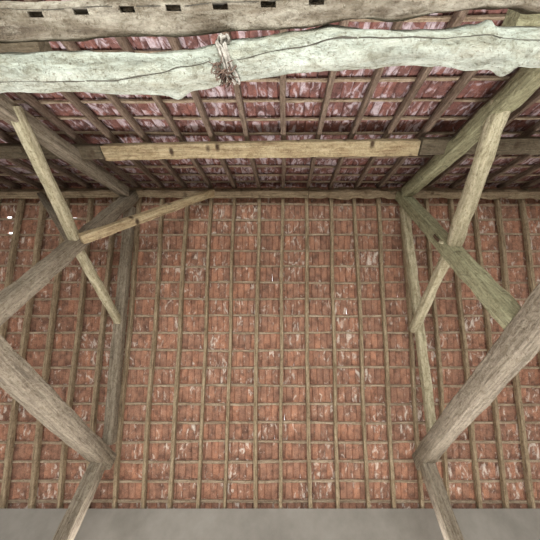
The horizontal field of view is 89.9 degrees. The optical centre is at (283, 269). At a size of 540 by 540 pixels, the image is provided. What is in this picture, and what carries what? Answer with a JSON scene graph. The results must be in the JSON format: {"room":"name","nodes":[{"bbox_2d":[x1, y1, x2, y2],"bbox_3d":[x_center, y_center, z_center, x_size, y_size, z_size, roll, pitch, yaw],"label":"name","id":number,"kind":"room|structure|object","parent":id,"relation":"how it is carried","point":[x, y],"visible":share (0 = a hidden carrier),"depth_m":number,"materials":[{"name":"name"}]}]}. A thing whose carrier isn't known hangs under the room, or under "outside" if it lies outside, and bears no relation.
{"room":"farm building","nodes":[
{"label":"farm building","id":0,"kind":"room"},
{"bbox_2d":[0,186,539,508],"bbox_3d":[-0.246,1.202,4.657,14.330,4.019,3.962,0,-53,0],"label":"roof tiles","id":1,"kind":"structure","parent":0,"point":[322,376],"depth_m":4.61,"materials":[{"name":"tile"}]},
{"bbox_2d":[7,331,502,333],"bbox_3d":[-0.300,1.077,4.633,13.800,0.062,0.062,0,-53,0],"label":"batten","id":2,"kind":"object","parent":1,"relation":"attached to","point":[63,332],"visible":0.7,"depth_m":4.62,"materials":[{"name":"brown wood"}]},
{"bbox_2d":[0,233,539,236],"bbox_3d":[-0.300,-0.635,4.885,13.800,0.067,0.070,0,-53,0],"label":"batten","id":3,"kind":"object","parent":1,"relation":"attached to","point":[116,234],"visible":0.62,"depth_m":4.87,"materials":[{"name":"brown wood"}]},
{"bbox_2d":[0,402,539,405],"bbox_3d":[-0.300,2.219,4.465,13.800,0.067,0.064,0,-53,0],"label":"batten","id":4,"kind":"object","parent":1,"relation":"attached to","point":[1,403],"visible":0.66,"depth_m":4.45,"materials":[{"name":"brown wood"}]},
{"bbox_2d":[0,281,539,284],"bbox_3d":[-0.300,0.222,4.760,13.800,0.081,0.081,0,-53,0],"label":"batten","id":5,"kind":"object","parent":1,"relation":"attached to","point":[1,282],"visible":0.65,"depth_m":4.75,"materials":[{"name":"brown wood"}]},
{"bbox_2d":[8,499,539,503],"bbox_3d":[-0.300,3.644,4.253,13.800,0.068,0.066,0,-53,0],"label":"batten","id":6,"kind":"object","parent":1,"relation":"attached to","point":[12,500],"visible":0.75,"depth_m":4.24,"materials":[{"name":"brown wood"}]},
{"bbox_2d":[34,297,525,300],"bbox_3d":[-0.300,0.509,4.713,13.800,0.074,0.062,0,-53,0],"label":"batten","id":7,"kind":"object","parent":1,"relation":"attached to","point":[95,298],"visible":0.66,"depth_m":4.71,"materials":[{"name":"brown wood"}]},
{"bbox_2d":[33,366,539,369],"bbox_3d":[-0.300,1.647,4.544,13.800,0.064,0.071,0,-53,0],"label":"batten","id":8,"kind":"object","parent":1,"relation":"attached to","point":[51,367],"visible":0.66,"depth_m":4.54,"materials":[{"name":"brown wood"}]},
{"bbox_2d":[0,0,539,186],"bbox_3d":[-0.251,-1.923,2.309,14.315,3.987,3.927,0,-53,0],"label":"roof tiles","id":9,"kind":"structure","parent":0,"point":[429,89],"depth_m":3.18,"materials":[{"name":"tile"}]},
{"bbox_2d":[0,176,21,188],"bbox_3d":[-4.797,-1.815,2.377,0.077,3.697,3.641,0,-53,0],"label":"rafter","id":10,"kind":"object","parent":9,"relation":"attached to","point":[4,181],"visible":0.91,"depth_m":4.70,"materials":[{"name":"brown wood"}]},
{"bbox_2d":[62,49,188,52],"bbox_3d":[-0.300,-1.874,2.333,13.800,0.064,0.065,0,-53,0],"label":"batten","id":11,"kind":"object","parent":9,"relation":"attached to","point":[136,51],"visible":0.06,"depth_m":2.32,"materials":[{"name":"brown wood"}]},
{"bbox_2d":[6,131,539,135],"bbox_3d":[-0.300,-1.737,3.430,13.800,0.062,0.059,0,-53,0],"label":"batten","id":12,"kind":"object","parent":9,"relation":"attached to","point":[56,132],"visible":0.7,"depth_m":3.42,"materials":[{"name":"brown wood"}]},
{"bbox_2d":[13,97,539,103],"bbox_3d":[-0.300,-1.807,2.885,13.800,0.067,0.062,0,-53,0],"label":"batten","id":13,"kind":"object","parent":9,"relation":"attached to","point":[288,100],"visible":0.65,"depth_m":2.87,"materials":[{"name":"brown wood"}]},
{"bbox_2d":[520,177,539,188],"bbox_3d":[4.317,-1.815,2.377,0.077,3.697,3.641,0,-53,0],"label":"rafter","id":14,"kind":"object","parent":9,"relation":"attached to","point":[537,180],"visible":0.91,"depth_m":4.71,"materials":[{"name":"brown wood"}]},
{"bbox_2d":[349,14,505,21],"bbox_3d":[-0.300,-1.917,2.058,13.800,0.071,0.064,0,-53,0],"label":"batten","id":15,"kind":"object","parent":14,"relation":"on","point":[469,18],"visible":0.13,"depth_m":2.05,"materials":[{"name":"brown wood"}]},
{"bbox_2d":[0,509,539,539],"bbox_3d":[-0.300,3.964,3.941,14.000,0.686,0.250,0,-53,0],"label":"wall","id":16,"kind":"structure","parent":0,"point":[15,524],"depth_m":4.00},
{"bbox_2d":[0,198,25,339],"bbox_3d":[-4.775,1.182,4.563,0.075,3.850,3.765,0,-53,0],"label":"rafter","id":17,"kind":"object","parent":16,"relation":"on","point":[21,202],"visible":0.66,"depth_m":4.76,"materials":[{"name":"brown wood"}]},
{"bbox_2d":[112,197,141,508],"bbox_3d":[-2.633,1.182,4.566,0.080,3.839,3.781,0,-53,0],"label":"rafter","id":18,"kind":"object","parent":16,"relation":"on","point":[139,202],"visible":0.87,"depth_m":4.49,"materials":[{"name":"brown wood"}]},
{"bbox_2d":[141,198,164,508],"bbox_3d":[-2.199,1.182,4.566,0.084,3.840,3.781,0,-53,0],"label":"rafter","id":19,"kind":"object","parent":16,"relation":"on","point":[162,200],"visible":0.91,"depth_m":4.48,"materials":[{"name":"brown wood"}]},
{"bbox_2d":[0,264,539,267],"bbox_3d":[-0.300,-0.067,4.799,13.800,0.062,0.074,0,-53,0],"label":"batten","id":20,"kind":"object","parent":19,"relation":"on","point":[113,266],"visible":0.56,"depth_m":4.79,"materials":[{"name":"brown wood"}]},
{"bbox_2d":[167,205,189,508],"bbox_3d":[-1.768,1.182,4.563,0.075,3.850,3.765,0,-53,0],"label":"rafter","id":21,"kind":"object","parent":16,"relation":"on","point":[187,208],"visible":0.91,"depth_m":4.49,"materials":[{"name":"brown wood"}]},
{"bbox_2d":[0,459,539,463],"bbox_3d":[-0.300,3.073,4.339,13.800,0.070,0.071,0,-53,0],"label":"batten","id":22,"kind":"object","parent":21,"relation":"on","point":[68,460],"visible":0.77,"depth_m":4.33,"materials":[{"name":"brown wood"}]},
{"bbox_2d":[196,198,213,508],"bbox_3d":[-1.326,1.183,4.568,0.073,3.838,3.782,0,-53,0],"label":"rafter","id":23,"kind":"object","parent":16,"relation":"on","point":[206,312],"visible":0.94,"depth_m":4.49,"materials":[{"name":"brown wood"}]},
{"bbox_2d":[279,198,284,508],"bbox_3d":[-0.044,1.182,4.563,0.074,3.850,3.765,0,-53,0],"label":"rafter","id":24,"kind":"object","parent":16,"relation":"on","point":[282,199],"visible":0.98,"depth_m":4.47,"materials":[{"name":"brown wood"}]},
{"bbox_2d":[329,198,339,508],"bbox_3d":[0.840,1.182,4.563,0.075,3.850,3.765,0,-53,0],"label":"rafter","id":25,"kind":"object","parent":16,"relation":"on","point":[335,423],"visible":0.98,"depth_m":4.47,"materials":[{"name":"brown wood"}]},
{"bbox_2d":[352,198,370,508],"bbox_3d":[1.296,1.182,4.566,0.084,3.840,3.781,0,-53,0],"label":"rafter","id":26,"kind":"object","parent":16,"relation":"on","point":[359,300],"visible":0.94,"depth_m":4.49,"materials":[{"name":"brown wood"}]},
{"bbox_2d":[376,197,395,508],"bbox_3d":[1.706,1.182,4.563,0.075,3.850,3.765,0,-53,0],"label":"rafter","id":27,"kind":"object","parent":16,"relation":"on","point":[378,200],"visible":0.97,"depth_m":4.48,"materials":[{"name":"brown wood"}]},
{"bbox_2d":[447,198,482,508],"bbox_3d":[3.030,1.182,4.563,0.076,3.850,3.765,0,-53,0],"label":"rafter","id":28,"kind":"object","parent":16,"relation":"on","point":[471,428],"visible":0.67,"depth_m":4.48,"materials":[{"name":"brown wood"}]},
{"bbox_2d":[472,208,509,508],"bbox_3d":[3.458,1.182,4.566,0.079,3.839,3.781,0,-53,0],"label":"rafter","id":29,"kind":"object","parent":16,"relation":"on","point":[495,410],"visible":0.58,"depth_m":4.38,"materials":[{"name":"brown wood"}]},
{"bbox_2d":[518,199,539,367],"bbox_3d":[4.308,1.182,4.563,0.074,3.850,3.765,0,-53,0],"label":"rafter","id":30,"kind":"object","parent":16,"relation":"on","point":[521,202],"visible":0.7,"depth_m":4.76,"materials":[{"name":"brown wood"}]},
{"bbox_3d":[4.774,1.183,4.566,0.082,5.300,0.104,0,-8,0],"label":"rafter","id":31,"kind":"object","parent":16,"relation":"on","visible":0},
{"bbox_2d":[50,383,539,387],"bbox_3d":[-0.300,1.932,4.506,13.800,0.077,0.063,0,-53,0],"label":"batten","id":32,"kind":"object","parent":31,"relation":"on","point":[220,384],"visible":0.62,"depth_m":4.49,"materials":[{"name":"brown wood"}]},
{"label":"rafter","id":33,"kind":"object","parent":16,"relation":"on","visible":0},
{"bbox_2d":[11,314,491,317],"bbox_3d":[-0.300,0.792,4.676,13.800,0.076,0.067,0,-53,0],"label":"batten","id":34,"kind":"object","parent":33,"relation":"on","point":[85,315],"visible":0.65,"depth_m":4.67,"materials":[{"name":"brown wood"}]},
{"bbox_3d":[5.186,1.182,4.559,0.075,5.300,0.110,0,-8,0],"label":"rafter","id":35,"kind":"object","parent":16,"relation":"on","visible":0},
{"bbox_2d":[0,420,539,424],"bbox_3d":[-0.300,2.506,4.423,13.800,0.067,0.069,0,-53,0],"label":"batten","id":36,"kind":"object","parent":35,"relation":"on","point":[283,421],"visible":0.67,"depth_m":4.41,"materials":[{"name":"brown wood"}]},
{"label":"rafter","id":37,"kind":"object","parent":16,"relation":"on","visible":0},
{"bbox_2d":[0,249,539,252],"bbox_3d":[-0.300,-0.348,4.845,13.800,0.076,0.068,0,-53,0],"label":"batten","id":38,"kind":"object","parent":37,"relation":"on","point":[46,250],"visible":0.71,"depth_m":4.84,"materials":[{"name":"brown wood"}]},
{"bbox_3d":[0.000,0.231,-1.959,32.000,0.200,26.000,0,-53,0],"label":"floor","id":39,"kind":"structure","parent":0,"visible":0},
{"bbox_2d":[52,463,105,539],"bbox_3d":[-2.652,3.691,2.667,0.199,2.985,0.192,0,-53,0],"label":"post","id":40,"kind":"object","parent":39,"relation":"on","point":[70,523],"visible":1,"depth_m":3.48,"materials":[{"name":"brown wood"}]},
{"bbox_2d":[0,335,116,469],"bbox_3d":[-2.651,0.531,2.277,0.211,0.240,5.900,0,-53,0],"label":"tie beam","id":41,"kind":"structure","parent":40,"relation":"on","point":[18,378],"depth_m":2.96,"materials":[{"name":"brown wood"}]},
{"bbox_2d":[0,93,129,196],"bbox_3d":[-2.651,-1.529,2.620,0.171,2.802,2.745,0,-53,0],"label":"rafter","id":42,"kind":"object","parent":41,"relation":"on","point":[46,137],"visible":0.91,"depth_m":3.18,"materials":[{"name":"brown wood"}]},
{"bbox_2d":[0,41,52,52],"bbox_3d":[-4.520,-1.708,1.994,5.460,0.151,0.182,0,-53,0],"label":"purlin","id":43,"kind":"object","parent":42,"relation":"attached to","point":[25,47],"visible":0.23,"depth_m":1.98,"materials":[{"name":"brown wood"}]},
{"bbox_2d":[0,143,104,159],"bbox_3d":[-4.780,-1.516,3.461,4.940,0.151,0.183,0,-53,0],"label":"purlin","id":44,"kind":"object","parent":42,"relation":"attached to","point":[7,150],"visible":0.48,"depth_m":3.41,"materials":[{"name":"brown wood"}]},
{"bbox_2d":[0,190,138,325],"bbox_3d":[-2.628,-0.420,3.554,0.216,2.970,0.178,0,-53,0],"label":"post","id":45,"kind":"object","parent":41,"relation":"on","point":[14,296],"visible":0.85,"depth_m":3.00,"materials":[{"name":"brown wood"}]},
{"bbox_2d":[11,106,79,240],"bbox_3d":[-2.620,-0.988,3.002,0.126,0.206,1.433,0,-53,0],"label":"strut","id":46,"kind":"object","parent":45,"relation":"attached to","point":[23,129],"visible":0.96,"depth_m":2.92,"materials":[{"name":"brown wood"}]},
{"bbox_2d":[37,192,66,240],"bbox_3d":[-3.494,-0.829,4.092,1.579,1.644,0.131,-1,-53,1],"label":"brace","id":47,"kind":"object","parent":45,"relation":"attached to","point":[47,205],"visible":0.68,"depth_m":4.06,"materials":[{"name":"brown wood"}]},
{"bbox_2d":[76,249,120,323],"bbox_3d":[-2.654,0.279,3.900,0.112,0.118,1.400,0,-52,0],"label":"strut","id":48,"kind":"object","parent":45,"relation":"attached to","point":[82,257],"visible":0.92,"depth_m":3.82,"materials":[{"name":"brown wood"}]},
{"bbox_2d":[78,189,214,243],"bbox_3d":[-1.884,-0.872,4.048,1.357,1.759,0.136,2,-53,-1],"label":"brace","id":49,"kind":"object","parent":45,"relation":"attached to","point":[98,233],"visible":1,"depth_m":3.83,"materials":[{"name":"brown wood"}]},
{"bbox_2d":[102,206,135,444],"bbox_3d":[-2.650,0.770,4.371,0.167,2.772,2.722,0,-53,0],"label":"rafter","id":50,"kind":"object","parent":41,"relation":"on","point":[126,249],"visible":0.91,"depth_m":4.28,"materials":[{"name":"brown wood"}]},
{"bbox_2d":[0,0,539,43],"bbox_3d":[-0.300,-1.202,1.238,5.305,0.162,0.200,-1,-53,1],"label":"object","id":51,"kind":"structure","parent":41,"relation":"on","point":[72,20],"depth_m":1.21,"materials":[{"name":"wood"}]},
{"bbox_2d":[0,20,539,99],"bbox_3d":[-0.300,-1.036,1.365,5.305,0.191,0.278,-1,-53,1],"label":"log","id":52,"kind":"object","parent":41,"relation":"on","point":[484,45],"visible":0.98,"depth_m":1.30,"materials":[{"name":"grey wood"}]},
{"bbox_2d":[209,33,240,88],"bbox_3d":[-0.294,-1.032,1.343,0.127,0.231,0.213,-12,-54,9],"label":"knot","id":53,"kind":"object","parent":52,"relation":"attached to","point":[222,40],"visible":0.99,"depth_m":1.29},
{"bbox_2d":[420,463,463,539],"bbox_3d":[2.048,3.691,2.667,0.199,2.985,0.192,0,-53,0],"label":"post","id":54,"kind":"object","parent":39,"relation":"on","point":[440,501],"visible":1,"depth_m":3.47,"materials":[{"name":"brown wood"}]},
{"bbox_3d":[-7.240,0.628,2.456,0.220,6.353,7.361,0,-53,0],"label":"wall","id":55,"kind":"structure","parent":0,"visible":0},
{"bbox_2d":[0,187,307,198],"bbox_3d":[-3.412,-1.366,4.792,7.676,0.173,0.162,0,-53,0],"label":"ridge beam","id":56,"kind":"structure","parent":55,"relation":"attached to","point":[66,192],"depth_m":4.74,"materials":[{"name":"brown wood"}]},
{"bbox_2d":[0,165,43,188],"bbox_3d":[-4.370,-1.812,2.374,0.069,3.700,3.635,0,-53,0],"label":"rafter","id":57,"kind":"object","parent":56,"relation":"attached to","point":[3,169],"visible":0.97,"depth_m":4.46,"materials":[{"name":"brown wood"}]},
{"bbox_2d":[0,198,47,508],"bbox_3d":[-4.371,1.181,4.556,0.089,3.834,3.786,0,-53,0],"label":"rafter","id":58,"kind":"object","parent":56,"relation":"attached to","point":[9,451],"visible":0.68,"depth_m":4.41,"materials":[{"name":"brown wood"}]},
{"bbox_2d":[1,202,539,206],"bbox_3d":[-0.300,-1.207,4.973,13.800,0.071,0.066,0,-53,0],"label":"batten","id":59,"kind":"object","parent":58,"relation":"on","point":[250,203],"visible":0.62,"depth_m":4.96,"materials":[{"name":"brown wood"}]},
{"bbox_2d":[6,159,69,187],"bbox_3d":[-3.933,-1.815,2.377,0.081,3.697,3.641,0,-53,0],"label":"rafter","id":60,"kind":"object","parent":56,"relation":"attached to","point":[18,162],"visible":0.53,"depth_m":4.13,"materials":[{"name":"brown wood"}]},
{"bbox_2d":[0,129,93,188],"bbox_3d":[-3.501,-1.815,2.377,0.081,3.697,3.641,0,-53,0],"label":"rafter","id":61,"kind":"object","parent":56,"relation":"attached to","point":[4,136],"visible":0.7,"depth_m":4.18,"materials":[{"name":"brown wood"}]},
{"bbox_2d":[27,198,70,508],"bbox_3d":[-3.939,1.181,4.556,0.092,3.834,3.786,0,-53,0],"label":"rafter","id":62,"kind":"object","parent":56,"relation":"attached to","point":[36,455],"visible":0.62,"depth_m":4.47,"materials":[{"name":"brown wood"}]},
{"bbox_2d":[56,198,93,508],"bbox_3d":[-3.498,1.182,4.566,0.084,3.840,3.781,0,-53,0],"label":"rafter","id":63,"kind":"object","parent":56,"relation":"attached to","point":[74,363],"visible":0.7,"depth_m":4.50,"materials":[{"name":"brown wood"}]},
{"bbox_2d":[0,218,539,220],"bbox_3d":[-0.300,-0.920,4.926,13.800,0.074,0.067,0,-53,0],"label":"batten","id":64,"kind":"object","parent":63,"relation":"on","point":[156,219],"visible":0.61,"depth_m":4.92,"materials":[{"name":"brown wood"}]},
{"bbox_2d":[13,92,141,187],"bbox_3d":[-2.628,-1.815,2.377,0.081,3.697,3.641,0,-53,0],"label":"rafter","id":65,"kind":"object","parent":56,"relation":"attached to","point":[28,98],"visible":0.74,"depth_m":3.19,"materials":[{"name":"brown wood"}]},
{"bbox_2d":[86,198,117,508],"bbox_3d":[-3.073,1.181,4.556,0.089,3.834,3.786,0,-53,0],"label":"rafter","id":66,"kind":"object","parent":56,"relation":"attached to","point":[101,338],"visible":0.68,"depth_m":4.52,"materials":[{"name":"brown wood"}]},
{"bbox_2d":[0,439,539,443],"bbox_3d":[-0.300,2.791,4.381,13.800,0.077,0.073,0,-53,0],"label":"batten","id":67,"kind":"object","parent":66,"relation":"on","point":[189,440],"visible":0.68,"depth_m":4.37,"materials":[{"name":"brown wood"}]},
{"bbox_2d":[24,0,187,187],"bbox_3d":[-1.762,-1.819,2.377,0.085,3.703,3.636,0,-53,0],"label":"rafter","id":68,"kind":"object","parent":56,"relation":"attached to","point":[69,45],"visible":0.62,"depth_m":3.05,"materials":[{"name":"brown wood"}]},
{"bbox_2d":[60,92,164,187],"bbox_3d":[-2.181,-1.812,2.374,0.070,3.700,3.635,0,-53,0],"label":"rafter","id":69,"kind":"object","parent":56,"relation":"attached to","point":[71,97],"visible":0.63,"depth_m":3.18,"materials":[{"name":"brown wood"}]},
{"bbox_2d":[114,37,212,187],"bbox_3d":[-1.308,-1.812,2.374,0.069,3.700,3.635,0,-53,0],"label":"rafter","id":70,"kind":"object","parent":56,"relation":"attached to","point":[123,42],"visible":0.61,"depth_m":3.02,"materials":[{"name":"brown wood"}]},
{"bbox_2d":[0,173,539,175],"bbox_3d":[-0.300,-1.597,4.526,13.800,0.068,0.067,0,-53,0],"label":"batten","id":71,"kind":"object","parent":70,"relation":"on","point":[2,174],"visible":0.65,"depth_m":4.52,"materials":[{"name":"brown wood"}]},
{"bbox_2d":[167,37,236,187],"bbox_3d":[-0.893,-1.815,2.377,0.077,3.697,3.641,0,-53,0],"label":"rafter","id":72,"kind":"object","parent":56,"relation":"attached to","point":[174,42],"visible":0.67,"depth_m":2.98,"materials":[{"name":"brown wood"}]},
{"bbox_2d":[100,138,420,160],"bbox_3d":[-0.317,-1.521,3.408,3.947,0.149,0.201,0,-53,2],"label":"purlin","id":73,"kind":"object","parent":72,"relation":"attached to","point":[381,147],"visible":1,"depth_m":3.35,"materials":[{"name":"brown wood"}]},
{"bbox_2d":[223,198,235,508],"bbox_3d":[-0.910,1.183,4.568,0.073,3.838,3.782,0,-53,0],"label":"rafter","id":74,"kind":"object","parent":56,"relation":"attached to","point":[225,488],"visible":0.94,"depth_m":4.48,"materials":[{"name":"brown wood"}]},
{"bbox_2d":[222,32,260,187],"bbox_3d":[-0.458,-1.815,2.377,0.077,3.697,3.641,0,-53,0],"label":"rafter","id":75,"kind":"object","parent":56,"relation":"attached to","point":[237,89],"visible":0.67,"depth_m":3.03,"materials":[{"name":"brown wood"}]},
{"bbox_2d":[253,198,260,508],"bbox_3d":[-0.453,1.181,4.556,0.092,3.834,3.786,0,-53,0],"label":"rafter","id":76,"kind":"object","parent":56,"relation":"attached to","point":[255,422],"visible":0.98,"depth_m":4.46,"materials":[{"name":"brown wood"}]},
{"bbox_2d":[14,348,486,351],"bbox_3d":[-0.300,1.363,4.590,13.800,0.064,0.075,0,-53,0],"label":"batten","id":77,"kind":"object","parent":76,"relation":"on","point":[80,349],"visible":0.7,"depth_m":4.58,"materials":[{"name":"brown wood"}]},
{"bbox_2d":[0,479,539,483],"bbox_3d":[-0.300,3.359,4.295,13.800,0.060,0.072,0,-53,0],"label":"batten","id":78,"kind":"object","parent":76,"relation":"on","point":[18,480],"visible":0.76,"depth_m":4.29,"materials":[{"name":"brown wood"}]},
{"bbox_2d":[279,29,287,187],"bbox_3d":[-0.007,-1.816,2.376,0.088,3.706,3.629,0,-53,0],"label":"rafter","id":79,"kind":"object","parent":56,"relation":"attached to","point":[282,77],"visible":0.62,"depth_m":2.95,"materials":[{"name":"brown wood"}]},
{"bbox_2d":[305,198,312,508],"bbox_3d":[0.399,1.181,4.556,0.092,3.834,3.786,0,-53,0],"label":"rafter","id":80,"kind":"object","parent":56,"relation":"attached to","point":[307,382],"visible":0.96,"depth_m":4.48,"materials":[{"name":"brown wood"}]},
{"bbox_3d":[-6.091,-1.813,2.376,0.092,5.100,0.106,0,-97,0],"label":"rafter","id":81,"kind":"object","parent":56,"relation":"attached to","visible":0},
{"bbox_2d":[2,165,533,167],"bbox_3d":[-0.300,-1.630,4.254,13.800,0.072,0.056,0,-53,0],"label":"batten","id":82,"kind":"object","parent":81,"relation":"on","point":[119,166],"visible":0.65,"depth_m":4.24,"materials":[{"name":"brown wood"}]},
{"bbox_2d":[0,115,539,120],"bbox_3d":[-0.300,-1.772,3.156,13.800,0.069,0.057,0,-53,0],"label":"batten","id":83,"kind":"object","parent":81,"relation":"on","point":[101,117],"visible":0.63,"depth_m":3.14,"materials":[{"name":"brown wood"}]},
{"bbox_3d":[2.049,-0.692,-0.660,0.195,2.985,0.193,0,-53,0],"label":"post","id":84,"kind":"object","parent":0,"visible":0},
{"bbox_2d":[412,283,539,469],"bbox_3d":[2.049,0.530,2.279,0.206,0.231,5.900,0,-53,0],"label":"tie beam","id":85,"kind":"structure","parent":84,"relation":"on","point":[518,344],"depth_m":2.63,"materials":[{"name":"brown wood"}]},
{"bbox_2d":[395,190,520,329],"bbox_3d":[2.034,-0.421,3.554,0.236,2.970,0.193,0,-53,0],"label":"post","id":86,"kind":"object","parent":85,"relation":"on","point":[501,305],"visible":0.94,"depth_m":2.95,"materials":[{"name":"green wood"}]},
{"bbox_2d":[399,207,435,433],"bbox_3d":[2.168,0.771,4.370,0.144,2.774,2.732,-3,-53,3],"label":"rafter","id":87,"kind":"object","parent":86,"relation":"attached to","point":[411,262],"visible":0.82,"depth_m":4.30,"materials":[{"name":"brown wood"}]},
{"bbox_2d":[308,187,539,199],"bbox_3d":[3.518,-1.368,4.796,6.164,0.237,0.201,0,-53,0],"label":"ridge beam","id":88,"kind":"structure","parent":86,"relation":"on","point":[342,193],"depth_m":4.73,"materials":[{"name":"brown wood"}]},
{"bbox_2d":[306,20,348,188],"bbox_3d":[0.445,-1.815,2.377,0.078,3.697,3.641,0,-53,0],"label":"rafter","id":89,"kind":"object","parent":88,"relation":"attached to","point":[332,74],"visible":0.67,"depth_m":2.88,"materials":[{"name":"brown wood"}]},
{"bbox_2d":[328,21,403,189],"bbox_3d":[0.847,-1.819,2.377,0.085,3.703,3.636,0,-53,0],"label":"rafter","id":90,"kind":"object","parent":88,"relation":"attached to","point":[376,76],"visible":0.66,"depth_m":2.83,"materials":[{"name":"brown wood"}]},
{"bbox_2d":[301,155,539,158],"bbox_3d":[-0.300,-1.670,3.980,13.800,0.060,0.058,0,-53,0],"label":"batten","id":91,"kind":"object","parent":90,"relation":"on","point":[417,156],"visible":0.23,"depth_m":3.97,"materials":[{"name":"brown wood"}]},
{"bbox_2d":[354,10,468,187],"bbox_3d":[1.287,-1.815,2.377,0.081,3.697,3.641,0,-53,0],"label":"rafter","id":92,"kind":"object","parent":88,"relation":"attached to","point":[457,18],"visible":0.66,"depth_m":2.73,"materials":[{"name":"brown wood"}]},
{"bbox_2d":[399,205,424,508],"bbox_3d":[2.144,1.182,4.566,0.080,3.839,3.781,0,-53,0],"label":"rafter","id":93,"kind":"object","parent":88,"relation":"attached to","point":[408,302],"visible":0.6,"depth_m":4.45,"materials":[{"name":"brown wood"}]},
{"bbox_2d":[424,198,450,502],"bbox_3d":[2.575,1.183,4.568,0.077,3.838,3.782,1,-53,0],"label":"rafter","id":94,"kind":"object","parent":88,"relation":"attached to","point":[426,201],"visible":0.56,"depth_m":4.50,"materials":[{"name":"brown wood"}]},
{"bbox_2d":[376,23,502,188],"bbox_3d":[1.708,-1.816,2.376,0.082,3.706,3.629,0,-53,0],"label":"rafter","id":95,"kind":"object","parent":88,"relation":"attached to","point":[465,78],"visible":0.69,"depth_m":2.94,"materials":[{"name":"brown wood"}]},
{"bbox_2d":[402,67,521,186],"bbox_3d":[2.171,-1.815,2.377,0.077,3.697,3.641,0,-53,0],"label":"rafter","id":96,"kind":"object","parent":88,"relation":"attached to","point":[519,68],"visible":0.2,"depth_m":3.01,"materials":[{"name":"brown wood"}]},
{"bbox_2d":[424,88,539,187],"bbox_3d":[2.569,-1.812,2.374,0.070,3.700,3.635,0,-53,0],"label":"rafter","id":97,"kind":"object","parent":88,"relation":"attached to","point":[535,96],"visible":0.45,"depth_m":3.04,"materials":[{"name":"brown wood"}]},
{"bbox_2d":[241,76,509,81],"bbox_3d":[-0.300,-1.843,2.600,13.800,0.073,0.065,0,-53,0],"label":"batten","id":98,"kind":"object","parent":97,"relation":"on","point":[455,78],"visible":0.39,"depth_m":2.60,"materials":[{"name":"brown wood"}]},
{"bbox_2d":[449,120,539,188],"bbox_3d":[3.018,-1.815,2.377,0.081,3.697,3.641,0,-53,0],"label":"rafter","id":99,"kind":"object","parent":88,"relation":"attached to","point":[534,128],"visible":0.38,"depth_m":3.40,"materials":[{"name":"brown wood"}]},
{"bbox_2d":[485,154,533,183],"bbox_3d":[3.444,-1.819,2.377,0.083,3.703,3.635,0,-53,0],"label":"rafter","id":100,"kind":"object","parent":88,"relation":"attached to","point":[523,157],"visible":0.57,"depth_m":4.11,"materials":[{"name":"brown wood"}]},
{"bbox_2d":[494,198,535,508],"bbox_3d":[3.850,1.181,4.556,0.089,3.834,3.786,0,-53,0],"label":"rafter","id":101,"kind":"object","parent":88,"relation":"attached to","point":[531,504],"visible":0.67,"depth_m":4.39,"materials":[{"name":"brown wood"}]},
{"bbox_2d":[496,162,539,188],"bbox_3d":[3.894,-1.812,2.374,0.069,3.700,3.635,0,-53,0],"label":"rafter","id":102,"kind":"object","parent":88,"relation":"attached to","point":[536,167],"visible":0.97,"depth_m":4.43,"materials":[{"name":"brown wood"}]},
{"bbox_2d":[409,255,449,332],"bbox_3d":[2.050,0.374,3.824,0.133,0.134,1.461,0,-51,0],"label":"strut","id":103,"kind":"object","parent":86,"relation":"attached to","point":[442,266],"visible":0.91,"depth_m":3.75,"materials":[{"name":"brown wood"}]},
{"bbox_2d":[446,100,510,246],"bbox_3d":[2.051,-0.949,2.902,0.173,0.327,1.497,0,-53,0],"label":"strut","id":104,"kind":"object","parent":86,"relation":"attached to","point":[494,124],"visible":0.95,"depth_m":2.82,"materials":[{"name":"brown wood"}]},
{"bbox_2d":[401,67,539,196],"bbox_3d":[2.054,-1.528,2.617,0.214,2.804,2.764,0,-53,0],"label":"rafter","id":105,"kind":"object","parent":85,"relation":"on","point":[526,81],"visible":0.87,"depth_m":2.81,"materials":[{"name":"brown wood"}]},
{"bbox_2d":[418,136,539,154],"bbox_3d":[4.160,-1.531,3.330,4.980,0.157,0.199,0,-53,0],"label":"purlin","id":106,"kind":"object","parent":105,"relation":"attached to","point":[530,145],"visible":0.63,"depth_m":3.27,"materials":[{"name":"brown wood"}]},
{"bbox_2d":[502,9,539,26],"bbox_3d":[4.100,-1.715,1.847,5.100,0.166,0.188,0,-53,0],"label":"purlin","id":107,"kind":"object","parent":105,"relation":"attached to","point":[512,18],"visible":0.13,"depth_m":1.80,"materials":[{"name":"brown wood"}]},
{"bbox_3d":[-6.526,-1.812,2.376,0.086,5.100,0.104,0,-97,0],"label":"rafter","id":108,"kind":"object","parent":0,"visible":0},
{"bbox_2d":[12,180,528,183],"bbox_3d":[-0.300,-1.563,4.801,13.800,0.065,0.059,0,-53,0],"label":"batten","id":109,"kind":"object","parent":108,"relation":"on","point":[266,181],"visible":0.56,"depth_m":4.79,"materials":[{"name":"brown wood"}]}
]}

